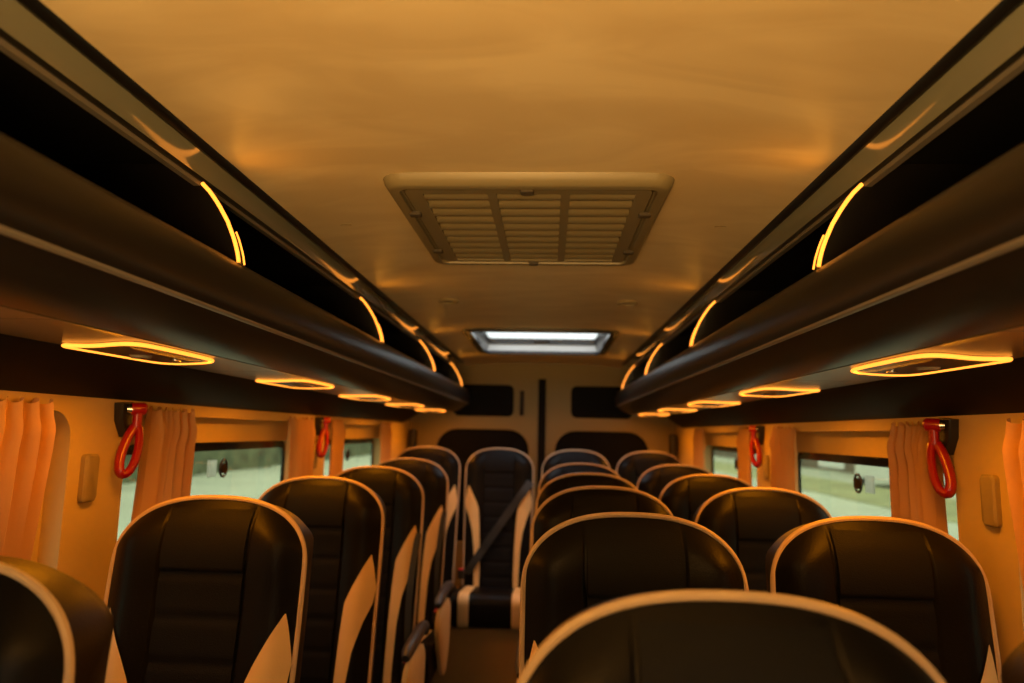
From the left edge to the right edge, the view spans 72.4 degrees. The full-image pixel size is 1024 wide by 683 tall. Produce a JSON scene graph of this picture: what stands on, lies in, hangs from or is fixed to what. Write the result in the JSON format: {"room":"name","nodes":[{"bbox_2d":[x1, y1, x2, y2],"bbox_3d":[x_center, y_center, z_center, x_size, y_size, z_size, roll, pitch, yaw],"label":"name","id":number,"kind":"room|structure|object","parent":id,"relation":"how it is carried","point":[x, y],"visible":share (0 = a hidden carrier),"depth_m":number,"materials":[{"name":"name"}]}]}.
{"room":"vehicle interior","nodes":[
{"label":"vehicle interior","id":0,"kind":"room"},
{"bbox_2d":[0,390,410,600],"bbox_3d":[-0.986,0.597,1.620,0.085,1.997,7.060,1,-7,3],"label":"wall","id":1,"kind":"structure","parent":0,"point":[73,538],"depth_m":1.59,"materials":[{"name":"beige plastic"}]},
{"bbox_2d":[77,454,99,502],"bbox_3d":[-0.936,0.302,1.550,0.014,0.105,0.048,1,-7,3],"label":"plate","id":2,"kind":"object","parent":1,"relation":"attached to","point":[89,466],"visible":1,"depth_m":1.54,"materials":[{"name":"brown plastic"}]},
{"bbox_2d":[114,402,147,478],"bbox_3d":[-0.907,0.233,1.656,0.058,0.181,0.068,1,-7,3],"label":"hammer","id":3,"kind":"object","parent":1,"relation":"attached to","point":[123,411],"visible":1,"depth_m":1.65,"materials":[{"name":"red plastic"}]},
{"bbox_2d":[127,441,284,481],"bbox_3d":[-0.999,0.570,2.323,0.024,0.482,1.215,1,-7,3],"label":"window","id":4,"kind":"structure","parent":1,"relation":"in","point":[203,446],"depth_m":2.40,"materials":[{"name":"black glass"}]},
{"bbox_2d":[0,0,469,421],"bbox_3d":[-0.695,-0.075,1.693,0.467,0.440,6.460,1,-7,3],"label":"luggage rack","id":5,"kind":"object","parent":1,"relation":"attached to","point":[119,222],"visible":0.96,"depth_m":1.25,"materials":[{"name":"black plastic"},{"name":"grey plastic"}]},
{"bbox_2d":[61,342,213,364],"bbox_3d":[-0.706,0.028,1.369,0.177,0.012,0.356,1,-7,3],"label":"light","id":6,"kind":"object","parent":5,"relation":"attached to","point":[137,351],"visible":1,"depth_m":1.31,"materials":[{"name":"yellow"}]},
{"bbox_2d":[255,379,333,388],"bbox_3d":[-0.662,0.137,2.188,0.177,0.012,0.356,1,-7,3],"label":"light","id":7,"kind":"object","parent":5,"relation":"attached to","point":[290,383],"visible":1,"depth_m":2.13,"materials":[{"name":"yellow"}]},
{"bbox_2d":[339,395,390,400],"bbox_3d":[-0.619,0.245,3.006,0.177,0.012,0.356,1,-7,3],"label":"light","id":8,"kind":"object","parent":5,"relation":"attached to","point":[356,397],"visible":1,"depth_m":2.92,"materials":[{"name":"orange"}]},
{"bbox_2d":[385,404,423,406],"bbox_3d":[-0.576,0.353,3.825,0.177,0.012,0.356,1,-7,3],"label":"light","id":9,"kind":"object","parent":5,"relation":"attached to","point":[395,405],"visible":0.99,"depth_m":3.72,"materials":[{"name":"orange"}]},
{"bbox_2d":[415,409,445,411],"bbox_3d":[-0.533,0.461,4.644,0.177,0.012,0.356,1,-7,3],"label":"light","id":10,"kind":"object","parent":5,"relation":"attached to","point":[423,410],"visible":0.99,"depth_m":4.53,"materials":[{"name":"orange"}]},
{"bbox_2d":[313,444,317,468],"bbox_3d":[-0.857,0.499,3.040,0.014,0.105,0.048,1,-7,3],"label":"plate","id":11,"kind":"object","parent":1,"relation":"attached to","point":[315,445],"visible":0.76,"depth_m":3.03,"materials":[{"name":"brown"}]},
{"bbox_2d":[315,416,330,457],"bbox_3d":[-0.832,0.419,3.067,0.058,0.181,0.068,1,-7,3],"label":"hammer","id":12,"kind":"object","parent":1,"relation":"attached to","point":[321,432],"visible":1,"depth_m":3.06,"materials":[{"name":"red plastic"}]},
{"bbox_2d":[329,438,373,465],"bbox_3d":[-0.919,0.768,3.823,0.024,0.482,1.185,1,-7,3],"label":"window","id":13,"kind":"structure","parent":1,"relation":"in","point":[366,440],"depth_m":4.06,"materials":[{"name":"black glass"}]},
{"bbox_2d":[408,429,416,448],"bbox_3d":[-0.720,0.865,5.040,0.050,0.465,0.090,1,-7,3],"label":"pillar cover","id":14,"kind":"structure","parent":1,"relation":"attached to","point":[412,442],"depth_m":5.02,"materials":[{"name":"black plastic"}]},
{"bbox_3d":[-0.996,0.059,0.883,0.016,0.015,1.200,1,-7,3],"label":"rail","id":15,"kind":"object","parent":1,"relation":"attached to","visible":0},
{"bbox_2d":[0,396,55,560],"bbox_3d":[-0.946,0.385,1.203,0.058,0.590,0.347,1,-7,3],"label":"curtain","id":16,"kind":"object","parent":15,"relation":"hanging from","point":[27,430],"visible":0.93,"depth_m":1.33,"materials":[{"name":"orange fabric"}]},
{"bbox_3d":[-0.918,0.254,2.358,0.016,0.015,1.260,1,-7,3],"label":"rail","id":17,"kind":"object","parent":1,"relation":"attached to","visible":0},
{"bbox_2d":[131,406,196,520],"bbox_3d":[-0.914,0.466,1.819,0.054,0.590,0.232,1,-7,3],"label":"curtain","id":18,"kind":"object","parent":17,"relation":"hanging from","point":[165,467],"visible":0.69,"depth_m":1.83,"materials":[{"name":"orange fabric"}]},
{"bbox_2d":[284,416,315,479],"bbox_3d":[-0.860,0.598,2.813,0.052,0.590,0.240,1,-7,3],"label":"curtain","id":19,"kind":"object","parent":17,"relation":"hanging from","point":[301,434],"visible":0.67,"depth_m":2.83,"materials":[{"name":"orange fabric"}]},
{"bbox_3d":[-0.839,0.452,3.858,0.016,0.015,1.230,1,-7,3],"label":"rail","id":20,"kind":"object","parent":1,"relation":"attached to","visible":0},
{"bbox_2d":[329,419,345,476],"bbox_3d":[-0.843,0.661,3.292,0.051,0.590,0.136,-1,-8,15],"label":"curtain","id":21,"kind":"object","parent":20,"relation":"hanging from","point":[338,433],"visible":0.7,"depth_m":3.31,"materials":[{"name":"orange fabric"}]},
{"bbox_2d":[379,422,391,463],"bbox_3d":[-0.783,0.795,4.303,0.058,0.590,0.250,1,-7,3],"label":"curtain","id":22,"kind":"object","parent":20,"relation":"hanging from","point":[386,429],"visible":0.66,"depth_m":4.27,"materials":[{"name":"orange fabric"}]},
{"bbox_2d":[40,0,1000,367],"bbox_3d":[0.044,-0.287,1.682,1.128,0.032,7.060,1,-7,3],"label":"ceiling","id":23,"kind":"structure","parent":0,"point":[744,104],"depth_m":1.10,"materials":[{"name":"beige plastic"}]},
{"bbox_2d":[438,298,458,303],"bbox_3d":[-0.249,-0.160,2.761,0.084,0.012,0.084,1,-7,3],"label":"recessed light","id":24,"kind":"object","parent":23,"relation":"in","point":[445,300],"visible":0.99,"depth_m":2.75,"materials":[{"name":"brown"}]},
{"bbox_2d":[383,172,674,265],"bbox_3d":[0.047,-0.280,1.748,0.604,0.029,0.698,1,-7,3],"label":"ceiling vent","id":25,"kind":"object","parent":23,"relation":"in","point":[461,218],"visible":1,"depth_m":1.60,"materials":[{"name":"brown plastic"}]},
{"bbox_2d":[462,328,618,354],"bbox_3d":[0.169,-0.028,4.045,0.810,0.105,1.120,1,-7,3],"label":"roof hatch","id":26,"kind":"object","parent":23,"relation":"attached to","point":[478,337],"visible":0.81,"depth_m":4.43,"materials":[{"name":"grey plastic"}]},
{"bbox_2d":[617,300,637,305],"bbox_3d":[0.449,-0.150,2.723,0.084,0.012,0.084,1,-7,3],"label":"recessed light","id":27,"kind":"object","parent":23,"relation":"in","point":[621,302],"visible":0.98,"depth_m":2.71,"materials":[{"name":"brown"}]},
{"bbox_2d":[407,363,678,453],"bbox_3d":[0.211,1.076,5.084,2.100,1.997,0.050,1,-7,3],"label":"wall","id":28,"kind":"structure","parent":0,"point":[557,371],"depth_m":5.17,"materials":[{"name":"brown plastic"}]},
{"bbox_2d":[419,378,538,586],"bbox_3d":[-0.251,1.022,5.105,0.883,1.530,0.070,1,-7,3],"label":"door","id":29,"kind":"structure","parent":28,"relation":"in","point":[491,418],"depth_m":5.16,"materials":[{"name":"brown plastic"}]},
{"bbox_2d":[537,379,545,495],"bbox_3d":[0.209,1.032,5.073,0.056,1.520,0.024,1,-7,3],"label":"trim","id":30,"kind":"structure","parent":28,"relation":"attached to","point":[542,382],"depth_m":5.11,"materials":[{"name":"black"}]},
{"bbox_2d":[545,379,665,471],"bbox_3d":[0.675,1.036,5.066,0.883,1.530,0.048,1,-7,3],"label":"door","id":31,"kind":"structure","parent":28,"relation":"in","point":[580,414],"depth_m":5.12,"materials":[{"name":"brown plastic"}]},
{"bbox_2d":[676,413,1023,667],"bbox_3d":[1.036,0.624,1.509,0.085,1.997,7.060,1,-7,3],"label":"wall","id":32,"kind":"structure","parent":0,"point":[978,451],"depth_m":1.52,"materials":[{"name":"beige plastic"}]},
{"bbox_2d":[669,434,676,457],"bbox_3d":[1.137,0.890,4.938,0.050,0.465,0.090,1,-7,3],"label":"pillar cover","id":33,"kind":"structure","parent":32,"relation":"attached to","point":[672,437],"depth_m":4.92,"materials":[{"name":"black plastic"}]},
{"bbox_2d":[712,446,755,473],"bbox_3d":[1.205,0.797,3.707,0.024,0.482,1.185,1,-7,3],"label":"window","id":34,"kind":"structure","parent":32,"relation":"in","point":[714,448],"depth_m":3.99,"materials":[{"name":"black glass"}]},
{"bbox_2d":[748,425,764,467],"bbox_3d":[1.047,0.449,2.994,0.058,0.181,0.068,1,-7,3],"label":"hammer","id":35,"kind":"object","parent":32,"relation":"attached to","point":[759,429],"visible":1,"depth_m":2.99,"materials":[{"name":"red plastic"}]},
{"bbox_2d":[763,454,769,479],"bbox_3d":[1.066,0.525,2.935,0.014,0.105,0.048,1,-7,3],"label":"plate","id":36,"kind":"object","parent":32,"relation":"attached to","point":[766,463],"visible":1,"depth_m":2.92,"materials":[{"name":"brown plastic"}]},
{"bbox_2d":[615,0,1023,427],"bbox_3d":[0.773,-0.055,1.613,0.467,0.440,6.460,1,-7,3],"label":"luggage rack","id":37,"kind":"object","parent":32,"relation":"attached to","point":[910,241],"visible":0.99,"depth_m":1.22,"materials":[{"name":"black plastic"},{"name":"glowing orange light strips"}]},
{"bbox_2d":[639,413,669,415],"bbox_3d":[0.919,0.481,4.564,0.177,0.012,0.356,1,-7,3],"label":"light","id":38,"kind":"object","parent":37,"relation":"attached to","point":[643,414],"visible":0.99,"depth_m":4.42,"materials":[{"name":"orange"}]},
{"bbox_2d":[658,409,696,412],"bbox_3d":[0.876,0.373,3.746,0.177,0.012,0.356,1,-7,3],"label":"light","id":39,"kind":"object","parent":37,"relation":"attached to","point":[661,410],"visible":1,"depth_m":3.63,"materials":[{"name":"orange"}]},
{"bbox_2d":[688,401,740,406],"bbox_3d":[0.833,0.265,2.927,0.177,0.012,0.356,1,-7,3],"label":"light","id":40,"kind":"object","parent":37,"relation":"attached to","point":[699,403],"visible":1,"depth_m":2.85,"materials":[{"name":"orange"}]},
{"bbox_2d":[739,387,819,396],"bbox_3d":[0.789,0.157,2.108,0.177,0.012,0.356,1,-7,3],"label":"light","id":41,"kind":"object","parent":37,"relation":"attached to","point":[766,391],"visible":1,"depth_m":2.04,"materials":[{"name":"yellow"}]},
{"bbox_2d":[851,353,1012,375],"bbox_3d":[0.746,0.048,1.289,0.177,0.012,0.356,1,-7,3],"label":"light","id":42,"kind":"object","parent":37,"relation":"attached to","point":[925,363],"visible":1,"depth_m":1.23,"materials":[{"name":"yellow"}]},
{"bbox_2d":[797,452,943,493],"bbox_3d":[1.126,0.599,2.207,0.024,0.482,1.215,1,-7,3],"label":"window","id":43,"kind":"structure","parent":32,"relation":"in","point":[848,459],"depth_m":2.29,"materials":[{"name":"black glass"}]},
{"bbox_2d":[922,418,958,498],"bbox_3d":[0.973,0.262,1.583,0.058,0.181,0.068,1,-7,3],"label":"hammer","id":44,"kind":"object","parent":32,"relation":"attached to","point":[948,428],"visible":1,"depth_m":1.58,"materials":[{"name":"red plastic"}]},
{"bbox_2d":[980,474,1002,527],"bbox_3d":[0.987,0.328,1.445,0.014,0.105,0.048,1,-7,3],"label":"plate","id":45,"kind":"object","parent":32,"relation":"attached to","point":[990,494],"visible":1,"depth_m":1.43,"materials":[{"name":"brown plastic"}]},
{"bbox_3d":[0.981,0.086,0.775,0.016,0.015,1.200,1,-7,3],"label":"rail","id":46,"kind":"object","parent":32,"relation":"attached to","visible":0},
{"bbox_2d":[1002,418,1023,590],"bbox_3d":[0.959,0.415,1.131,0.058,0.590,0.412,1,-7,3],"label":"curtain","id":47,"kind":"object","parent":46,"relation":"hanging from","point":[1013,444],"visible":1,"depth_m":1.33,"materials":[{"name":"fabric"}]},
{"bbox_3d":[1.059,0.281,2.250,0.016,0.015,1.260,1,-7,3],"label":"rail","id":48,"kind":"object","parent":32,"relation":"attached to","visible":0},
{"bbox_2d":[769,425,798,491],"bbox_3d":[1.038,0.617,2.659,0.054,0.590,0.220,1,-7,3],"label":"curtain","id":49,"kind":"object","parent":48,"relation":"hanging from","point":[782,442],"visible":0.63,"depth_m":2.67,"materials":[{"name":"orange fabric"}]},
{"bbox_2d":[887,421,947,533],"bbox_3d":[0.988,0.490,1.696,0.054,0.590,0.194,1,-7,3],"label":"curtain","id":50,"kind":"object","parent":48,"relation":"hanging from","point":[913,496],"visible":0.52,"depth_m":1.73,"materials":[{"name":"orange fabric"}]},
{"bbox_3d":[1.138,0.479,3.750,0.016,0.015,1.230,1,-7,3],"label":"rail","id":51,"kind":"object","parent":32,"relation":"attached to","visible":0},
{"bbox_2d":[693,429,704,468],"bbox_3d":[1.121,0.821,4.198,0.058,0.590,0.250,1,-7,3],"label":"curtain","id":52,"kind":"object","parent":51,"relation":"hanging from","point":[698,437],"visible":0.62,"depth_m":4.16,"materials":[{"name":"orange fabric"}]},
{"bbox_2d":[736,427,751,484],"bbox_3d":[1.075,0.687,3.187,0.052,0.590,0.134,2,-8,-9],"label":"curtain","id":53,"kind":"object","parent":51,"relation":"hanging from","point":[743,438],"visible":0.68,"depth_m":3.20,"materials":[{"name":"orange fabric"}]},
{"bbox_3d":[0.005,1.634,1.461,2.160,0.060,7.120,1,-7,3],"label":"floor","id":54,"kind":"structure","parent":0,"visible":0},
{"bbox_2d":[0,555,113,682],"bbox_3d":[-0.695,0.835,0.519,0.496,1.250,0.683,1,-7,3],"label":"passenger seat","id":55,"kind":"object","parent":54,"relation":"on","point":[54,628],"visible":1,"depth_m":0.79,"materials":[{"name":"black leather"}]},
{"bbox_2d":[104,495,313,682],"bbox_3d":[-0.656,0.933,1.261,0.496,1.250,0.683,1,-7,3],"label":"passenger seat","id":56,"kind":"object","parent":54,"relation":"on","point":[200,588],"visible":0.93,"depth_m":1.48,"materials":[{"name":"black leather"}]},
{"bbox_2d":[258,476,385,682],"bbox_3d":[-0.618,1.027,1.971,0.496,1.250,0.683,1,-7,3],"label":"passenger seat","id":57,"kind":"object","parent":54,"relation":"on","point":[345,518],"visible":0.64,"depth_m":2.16,"materials":[{"name":"black leather"}]},
{"bbox_2d":[334,466,429,682],"bbox_3d":[-0.581,1.121,2.681,0.496,1.250,0.683,1,-7,3],"label":"passenger seat","id":58,"kind":"object","parent":54,"relation":"on","point":[399,656],"visible":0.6,"depth_m":2.83,"materials":[{"name":"black leather"}]},
{"bbox_2d":[377,458,453,682],"bbox_3d":[-0.543,1.205,3.392,0.496,1.250,0.683,1,-7,3],"label":"passenger seat","id":59,"kind":"object","parent":54,"relation":"on","point":[433,604],"visible":0.39,"depth_m":3.51,"materials":[{"name":"black leather"}]},
{"bbox_2d":[420,630,436,682],"bbox_3d":[-0.576,1.444,3.275,0.450,0.185,0.502,1,-7,3],"label":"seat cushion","id":60,"kind":"object","parent":59,"relation":"on","point":[429,641],"depth_m":3.12,"materials":[{"name":"black leather"}]},
{"bbox_2d":[430,587,518,682],"bbox_3d":[0.162,1.829,4.376,1.850,0.318,1.040,1,-7,3],"label":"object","id":61,"kind":"structure","parent":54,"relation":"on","point":[475,655],"depth_m":3.88,"materials":[{"name":"brown"}]},
{"bbox_2d":[396,446,460,598],"bbox_3d":[-0.560,1.123,4.211,0.450,0.970,0.683,1,-7,3],"label":"passenger seat","id":62,"kind":"object","parent":61,"relation":"on","point":[447,460],"visible":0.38,"depth_m":4.39,"materials":[{"name":"black leather"}]},
{"bbox_2d":[447,585,456,598],"bbox_3d":[-0.573,1.501,4.074,0.450,0.185,0.502,1,-7,3],"label":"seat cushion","id":63,"kind":"object","parent":62,"relation":"on","point":[449,595],"depth_m":4.00,"materials":[{"name":"black leather"}]},
{"bbox_2d":[450,448,533,629],"bbox_3d":[-0.095,1.130,4.186,0.450,0.970,0.683,1,-7,3],"label":"passenger seat","id":64,"kind":"object","parent":61,"relation":"on","point":[499,482],"visible":0.93,"depth_m":4.29,"materials":[{"name":"black leather"}]},
{"bbox_2d":[450,586,514,628],"bbox_3d":[-0.108,1.507,4.049,0.450,0.185,0.502,1,-7,3],"label":"seat cushion","id":65,"kind":"object","parent":64,"relation":"on","point":[490,607],"depth_m":3.82,"materials":[{"name":"black leather"}]},
{"bbox_2d":[541,449,609,477],"bbox_3d":[0.385,1.136,4.159,0.450,0.970,0.683,1,-7,3],"label":"passenger seat","id":66,"kind":"object","parent":54,"relation":"on","point":[557,458],"visible":0.11,"depth_m":4.40,"materials":[{"name":"black leather"}]},
{"bbox_2d":[515,473,637,681],"bbox_3d":[0.266,1.117,2.513,0.496,1.250,0.683,1,-7,3],"label":"passenger seat","id":67,"kind":"object","parent":54,"relation":"on","point":[567,481],"visible":0.06,"depth_m":2.78,"materials":[{"name":"black leather"}]},
{"bbox_2d":[538,463,620,493],"bbox_3d":[0.304,1.201,3.225,0.496,1.250,0.683,1,-7,3],"label":"passenger seat","id":68,"kind":"object","parent":54,"relation":"on","point":[568,468],"visible":0.11,"depth_m":3.50,"materials":[{"name":"black leather"}]},
{"bbox_2d":[530,486,672,549],"bbox_3d":[0.229,1.023,1.802,0.496,1.250,0.683,1,-7,3],"label":"passenger seat","id":69,"kind":"object","parent":54,"relation":"on","point":[567,504],"visible":0.22,"depth_m":2.06,"materials":[{"name":"black leather"}]},
{"bbox_2d":[519,512,748,676],"bbox_3d":[0.191,0.929,1.091,0.496,1.250,0.683,1,-7,3],"label":"passenger seat","id":70,"kind":"object","parent":54,"relation":"on","point":[583,562],"visible":0.62,"depth_m":1.33,"materials":[{"name":"black leather"}]},
{"bbox_2d":[616,451,681,486],"bbox_3d":[0.849,1.143,4.134,0.450,0.970,0.683,1,-7,3],"label":"passenger seat","id":71,"kind":"object","parent":54,"relation":"on","point":[631,466],"visible":0.12,"depth_m":4.37,"materials":[{"name":"black leather"}]},
{"bbox_2d":[636,464,711,498],"bbox_3d":[0.829,1.221,3.297,0.450,1.250,0.683,1,-7,3],"label":"passenger seat","id":72,"kind":"object","parent":54,"relation":"on","point":[654,480],"visible":0.11,"depth_m":3.56,"materials":[{"name":"black leather"}]},
{"bbox_2d":[658,474,752,521],"bbox_3d":[0.791,1.137,2.586,0.450,1.250,0.683,1,-7,3],"label":"passenger seat","id":73,"kind":"object","parent":54,"relation":"on","point":[684,495],"visible":0.13,"depth_m":2.84,"materials":[{"name":"black leather"}]},
{"bbox_2d":[517,589,945,682],"bbox_3d":[0.167,0.838,0.397,0.496,1.250,0.683,1,-7,3],"label":"passenger seat","id":74,"kind":"object","parent":54,"relation":"on","point":[700,635],"visible":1,"depth_m":0.67,"materials":[{"name":"black leather"}]},
{"bbox_2d":[693,487,831,591],"bbox_3d":[0.753,1.044,1.876,0.450,1.250,0.683,1,-7,3],"label":"passenger seat","id":75,"kind":"object","parent":54,"relation":"on","point":[750,520],"visible":0.31,"depth_m":2.12,"materials":[{"name":"black leather"}]},
{"bbox_2d":[765,516,1001,682],"bbox_3d":[0.726,0.956,1.165,0.450,1.250,0.683,1,-7,3],"label":"passenger seat","id":76,"kind":"object","parent":54,"relation":"on","point":[915,580],"visible":0.71,"depth_m":1.39,"materials":[{"name":"black leather"}]},
{"bbox_2d":[1001,641,1023,682],"bbox_3d":[0.694,0.846,0.378,0.450,1.250,0.683,1,-7,3],"label":"passenger seat","id":77,"kind":"object","parent":54,"relation":"on","point":[1012,671],"visible":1,"depth_m":0.74,"materials":[{"name":"black leather"}]},
{"label":"outside","id":78,"kind":"structure","parent":0,"visible":0},
{"bbox_2d":[117,455,958,540],"bbox_3d":[-0.096,2.131,-0.276,300.000,0.001,300.000,1,-7,3],"label":"road","id":79,"kind":"structure","parent":78,"point":[250,483],"depth_m":26.30,"materials":[{"name":"grey asphalt"}]},
{"bbox_2d":[122,443,370,483],"bbox_3d":[-14.035,7.172,57.368,3.365,4.405,110.000,1,-7,3],"label":"hedge","id":80,"kind":"object","parent":79,"relation":"on","point":[240,459],"visible":0.02,"depth_m":36.45,"materials":[{"name":"green plant"}]},
{"bbox_2d":[714,451,855,473],"bbox_3d":[28.182,8.369,60.534,10.600,4.600,105.600,1,-7,3],"label":"industrial building","id":81,"kind":"structure","parent":79,"relation":"on","point":[833,466],"depth_m":51.04,"materials":[{"name":"white paint"}]},
{"bbox_2d":[714,461,957,523],"bbox_3d":[16.254,10.471,60.887,4.200,0.030,115.000,1,-7,3],"label":"grass verge","id":82,"kind":"structure","parent":79,"relation":"on","point":[845,490],"depth_m":29.57,"materials":[{"name":"green plant"}]},
{"bbox_2d":[855,465,944,487],"bbox_3d":[18.080,5.713,32.632,2.000,2.200,5.100,1,-7,3],"label":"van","id":83,"kind":"object","parent":79,"relation":"on","point":[880,473],"visible":0.09,"depth_m":33.06,"materials":[{"name":"white paint"}]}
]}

